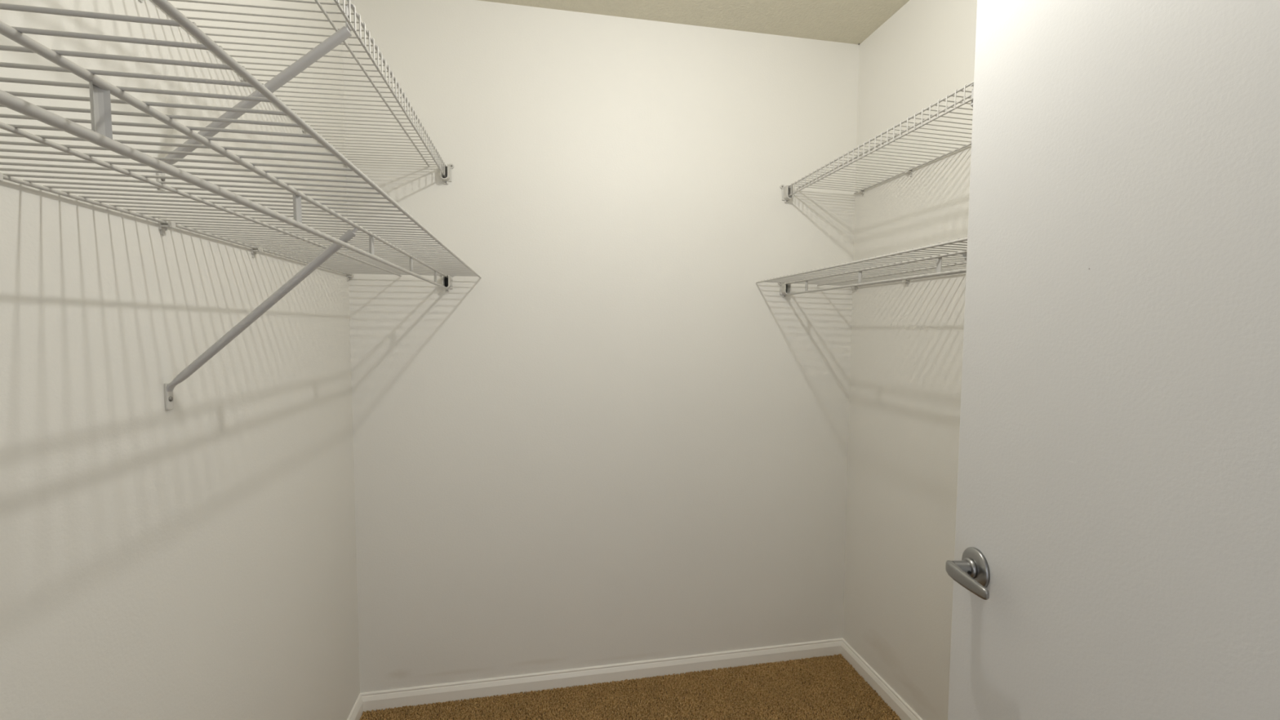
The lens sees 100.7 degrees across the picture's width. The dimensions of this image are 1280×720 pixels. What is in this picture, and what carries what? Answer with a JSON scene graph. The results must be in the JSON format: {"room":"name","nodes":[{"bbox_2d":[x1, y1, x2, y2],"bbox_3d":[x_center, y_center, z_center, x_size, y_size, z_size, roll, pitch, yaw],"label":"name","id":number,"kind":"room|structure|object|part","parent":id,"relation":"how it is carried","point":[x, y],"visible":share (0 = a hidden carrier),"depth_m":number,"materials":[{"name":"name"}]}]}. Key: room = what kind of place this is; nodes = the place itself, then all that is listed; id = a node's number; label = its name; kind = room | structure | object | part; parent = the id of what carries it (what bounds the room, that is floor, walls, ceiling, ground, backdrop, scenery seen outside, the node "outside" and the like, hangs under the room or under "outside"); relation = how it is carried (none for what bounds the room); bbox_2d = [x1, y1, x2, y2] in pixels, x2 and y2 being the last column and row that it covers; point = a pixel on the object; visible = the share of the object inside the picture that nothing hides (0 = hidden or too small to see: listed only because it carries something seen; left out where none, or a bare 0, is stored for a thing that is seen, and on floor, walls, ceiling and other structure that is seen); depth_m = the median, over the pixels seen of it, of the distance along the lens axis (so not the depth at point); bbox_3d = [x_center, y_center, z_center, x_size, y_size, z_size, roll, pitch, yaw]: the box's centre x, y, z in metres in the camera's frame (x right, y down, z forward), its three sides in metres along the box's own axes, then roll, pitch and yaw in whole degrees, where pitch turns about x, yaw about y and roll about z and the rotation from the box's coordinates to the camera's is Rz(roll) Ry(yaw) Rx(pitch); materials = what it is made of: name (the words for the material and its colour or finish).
{"room":"walk-in closet","nodes":[
{"label":"walk-in closet","id":0,"kind":"room"},
{"bbox_2d":[0,0,359,719],"bbox_3d":[-0.831,0.068,0.785,0.100,2.440,2.015,0,3,-11],"label":"wall","id":1,"kind":"structure","parent":0,"point":[196,559],"depth_m":0.90,"materials":[{"name":"paint"}]},
{"bbox_2d":[0,0,481,289],"bbox_3d":[-0.583,-0.211,0.880,0.426,0.055,1.880,0,3,-11],"label":"wire shelf","id":2,"kind":"object","parent":1,"relation":"attached to","point":[100,134],"visible":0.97,"depth_m":0.56,"materials":[{"name":"white metal"}]},
{"bbox_3d":[-0.784,-0.227,0.840,0.005,0.005,1.879,0,3,-11],"label":"rod","id":3,"kind":"part","parent":2,"relation":"part of","materials":[{"name":"white plastic"}]},
{"bbox_3d":[-0.631,-0.228,0.869,0.005,0.005,1.879,0,3,-11],"label":"rod","id":4,"kind":"part","parent":2,"relation":"part of","materials":[{"name":"white plastic"}]},
{"bbox_3d":[-0.484,-0.188,0.899,0.008,0.008,1.879,0,3,-11],"label":"hanging rod","id":5,"kind":"part","parent":2,"relation":"part of","materials":[{"name":"white plastic"}]},
{"bbox_3d":[-0.377,-0.229,0.917,0.006,0.005,1.879,0,3,-11],"label":"rod","id":6,"kind":"part","parent":2,"relation":"part of","materials":[{"name":"white plastic"}]},
{"bbox_2d":[155,3,355,191],"bbox_3d":[-0.643,-0.442,0.892,0.318,0.317,0.020,0,3,-5],"label":"brace","id":7,"kind":"object","parent":1,"relation":"attached to","point":[342,34],"visible":0.59,"depth_m":0.89,"materials":[{"name":"paint"}]},
{"bbox_3d":[-0.799,-0.307,0.886,0.004,0.046,0.016,0,3,-11],"label":"foot plate","id":8,"kind":"part","parent":7,"relation":"part of","materials":[{"name":"white plastic"}]},
{"bbox_3d":[-0.494,-0.574,0.898,0.002,0.040,0.017,0,3,-11],"label":"plate","id":9,"kind":"part","parent":7,"relation":"part of","materials":[{"name":"paint"}]},
{"bbox_2d":[164,227,358,410],"bbox_3d":[-0.644,-0.074,0.908,0.319,0.318,0.018,0,3,-5],"label":"brace","id":10,"kind":"object","parent":1,"relation":"attached to","point":[350,233],"visible":0.98,"depth_m":0.90,"materials":[{"name":"paint"}]},
{"bbox_3d":[-0.800,0.062,0.902,0.004,0.046,0.016,0,3,-11],"label":"foot plate","id":11,"kind":"part","parent":10,"relation":"part of","materials":[{"name":"white plastic"}]},
{"bbox_2d":[137,0,446,177],"bbox_3d":[-0.635,-0.582,0.847,0.316,0.044,1.879,0,3,-11],"label":"wire shelf","id":12,"kind":"object","parent":1,"relation":"attached to","point":[435,155],"visible":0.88,"depth_m":1.16,"materials":[{"name":"white metal"}]},
{"bbox_3d":[-0.535,-0.597,0.865,0.005,0.005,1.879,0,3,-11],"label":"deck rod","id":13,"kind":"part","parent":12,"relation":"part of","materials":[{"name":"white plastic"}]},
{"bbox_3d":[-0.484,-0.564,0.877,0.005,0.005,1.879,0,3,-11],"label":"lip rod","id":14,"kind":"part","parent":12,"relation":"part of","materials":[{"name":"white plastic"}]},
{"bbox_3d":[-0.485,-0.600,0.875,0.005,0.005,1.879,0,3,-11],"label":"lip rod","id":15,"kind":"part","parent":12,"relation":"part of","materials":[{"name":"white plastic"}]},
{"bbox_2d":[346,693,363,719],"bbox_3d":[-0.792,1.250,0.923,0.012,0.064,1.900,0,3,-11],"label":"baseboard","id":16,"kind":"structure","parent":1,"relation":"attached to","point":[357,711],"depth_m":1.80,"materials":[{"name":"white paint"}]},
{"bbox_2d":[341,0,859,693],"bbox_3d":[-0.073,-0.001,2.005,2.047,2.440,0.100,0,3,-11],"label":"wall","id":17,"kind":"structure","parent":0,"point":[612,442],"depth_m":1.94,"materials":[{"name":"paint"}]},
{"bbox_2d":[440,164,453,184],"bbox_3d":[-0.649,-0.630,1.788,0.040,0.068,0.034,0,3,-11],"label":"bracket","id":18,"kind":"object","parent":17,"relation":"attached to","point":[450,166],"visible":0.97,"depth_m":1.80,"materials":[{"name":"white plastic"}]},
{"bbox_2d":[442,165,447,177],"bbox_3d":[-0.658,-0.633,1.798,0.019,0.046,0.002,0,3,-11],"label":"socket","id":19,"kind":"object","parent":18,"relation":"attached to","point":[443,166],"depth_m":1.80,"materials":[{"name":"white plastic"}]},
{"bbox_3d":[-0.656,-0.631,1.802,0.032,0.050,0.004,0,3,-11],"label":"plate","id":20,"kind":"part","parent":18,"relation":"part of","materials":[{"name":"white plastic"}]},
{"bbox_2d":[441,275,453,291],"bbox_3d":[-0.659,-0.268,1.808,0.051,0.068,0.034,0,3,-11],"label":"bracket","id":21,"kind":"object","parent":17,"relation":"attached to","point":[447,282],"visible":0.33,"depth_m":1.82,"materials":[{"name":"white plastic"}]},
{"bbox_2d":[444,276,448,287],"bbox_3d":[-0.661,-0.271,1.819,0.016,0.045,0.002,0,3,-11],"label":"socket","id":22,"kind":"object","parent":21,"relation":"attached to","point":[446,278],"depth_m":1.82,"materials":[{"name":"plastic"}]},
{"bbox_3d":[-0.659,-0.270,1.823,0.029,0.049,0.004,0,3,-11],"label":"plate","id":23,"kind":"part","parent":21,"relation":"part of","materials":[{"name":"white plastic"}]},
{"bbox_2d":[360,637,842,711],"bbox_3d":[-0.068,1.188,2.020,1.847,0.064,0.012,0,3,-11],"label":"baseboard","id":24,"kind":"structure","parent":17,"relation":"attached to","point":[443,692],"depth_m":1.99,"materials":[{"name":"white paint"}]},
{"bbox_2d":[777,282,791,297],"bbox_3d":[0.555,-0.274,2.039,0.039,0.063,0.034,0,3,-11],"label":"bracket","id":25,"kind":"object","parent":17,"relation":"attached to","point":[784,289],"visible":0.77,"depth_m":2.04,"materials":[{"name":"white plastic"}]},
{"bbox_3d":[0.556,-0.275,2.055,0.031,0.044,0.004,0,3,-11],"label":"plate","id":26,"kind":"part","parent":25,"relation":"part of","materials":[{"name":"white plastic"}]},
{"bbox_2d":[779,184,793,203],"bbox_3d":[0.557,-0.635,2.018,0.039,0.067,0.034,0,3,-11],"label":"bracket","id":27,"kind":"object","parent":17,"relation":"attached to","point":[784,189],"visible":0.99,"depth_m":2.02,"materials":[{"name":"white plastic"}]},
{"bbox_3d":[0.558,-0.636,2.033,0.031,0.048,0.004,0,3,-11],"label":"plate","id":28,"kind":"part","parent":27,"relation":"part of","materials":[{"name":"white plastic"}]},
{"bbox_2d":[361,657,897,719],"bbox_3d":[0.239,1.347,0.412,2.047,0.060,3.500,0,3,-11],"label":"floor","id":29,"kind":"structure","parent":0,"point":[837,658],"depth_m":1.90,"materials":[{"name":"brown carpet"}]},
{"bbox_2d":[360,653,901,719],"bbox_3d":[0.059,1.256,1.355,1.821,0.009,1.346,0,3,-11],"label":"carpet","id":30,"kind":"object","parent":29,"relation":"on","point":[748,701],"visible":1,"depth_m":1.91,"materials":[{"name":"brown carpet"}]},
{"bbox_2d":[478,0,909,44],"bbox_3d":[0.122,-1.199,0.942,2.047,0.080,2.115,0,3,-11],"label":"ceiling","id":31,"kind":"structure","parent":0,"point":[846,21],"depth_m":1.85,"materials":[{"name":"white paint"}]},
{"bbox_2d":[842,0,977,719],"bbox_3d":[1.082,0.056,1.150,0.100,2.440,2.015,0,3,-11],"label":"wall","id":32,"kind":"structure","parent":0,"point":[907,341],"depth_m":1.79,"materials":[{"name":"paint"}]},
{"bbox_2d":[755,237,967,295],"bbox_3d":[0.821,-0.220,1.147,0.411,0.053,1.879,0,3,-11],"label":"wire shelf","id":33,"kind":"object","parent":32,"relation":"attached to","point":[854,282],"visible":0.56,"depth_m":1.52,"materials":[{"name":"white metal"}]},
{"bbox_3d":[0.736,-0.197,1.132,0.008,0.008,1.879,0,3,-11],"label":"hanging rod","id":34,"kind":"part","parent":33,"relation":"part of","materials":[{"name":"white plastic"}]},
{"bbox_3d":[0.736,-0.238,1.129,0.007,0.006,1.879,0,3,-11],"label":"rail","id":35,"kind":"part","parent":33,"relation":"part of","materials":[{"name":"white plastic"}]},
{"bbox_3d":[0.871,-0.236,1.155,0.005,0.005,1.879,0,3,-11],"label":"rod","id":36,"kind":"part","parent":33,"relation":"part of","materials":[{"name":"white plastic"}]},
{"bbox_3d":[1.014,-0.234,1.183,0.005,0.005,1.879,0,3,-11],"label":"rod","id":37,"kind":"part","parent":33,"relation":"part of","materials":[{"name":"white plastic"}]},
{"bbox_2d":[787,80,973,196],"bbox_3d":[0.877,-0.586,1.135,0.300,0.043,1.879,0,3,-11],"label":"wire shelf","id":38,"kind":"object","parent":32,"relation":"attached to","point":[909,171],"visible":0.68,"depth_m":1.58,"materials":[{"name":"white metal"}]},
{"bbox_3d":[1.016,-0.597,1.161,0.005,0.005,1.879,0,3,-11],"label":"rod","id":39,"kind":"part","parent":38,"relation":"part of","materials":[{"name":"white plastic"}]},
{"bbox_2d":[840,638,922,719],"bbox_3d":[1.010,1.238,1.266,0.012,0.064,1.900,0,3,-11],"label":"baseboard","id":40,"kind":"structure","parent":32,"relation":"attached to","point":[890,696],"depth_m":1.95,"materials":[{"name":"white paint"}]},
{"bbox_2d":[962,253,966,261],"bbox_3d":[0.866,-0.086,1.221,0.294,0.320,0.017,0,3,-11],"label":"brace","id":41,"kind":"object","parent":32,"relation":"attached to","point":[964,255],"visible":0.11,"depth_m":1.19,"materials":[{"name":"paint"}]},
{"bbox_2d":[969,84,973,107],"bbox_3d":[0.866,-0.447,1.195,0.300,0.307,0.020,0,3,-12],"label":"brace","id":42,"kind":"object","parent":32,"relation":"attached to","point":[971,85],"visible":0.11,"depth_m":1.16,"materials":[{"name":"paint"}]},
{"bbox_3d":[0.181,0.298,0.024,0.850,2.080,0.115,0,3,-11],"label":"trim","id":43,"kind":"structure","parent":0,"visible":0},
{"bbox_2d":[945,0,1279,719],"bbox_3d":[0.551,0.280,0.546,0.086,2.031,0.772,0,3,-1],"label":"door","id":44,"kind":"structure","parent":43,"relation":"attached to","point":[1117,552],"depth_m":0.62,"materials":[{"name":"paint"}]},
{"bbox_3d":[0.512,0.345,0.837,0.015,0.023,0.101,0,3,-1],"label":"lever","id":45,"kind":"part","parent":44,"relation":"part of","materials":[{"name":"silver metal"}]}
]}

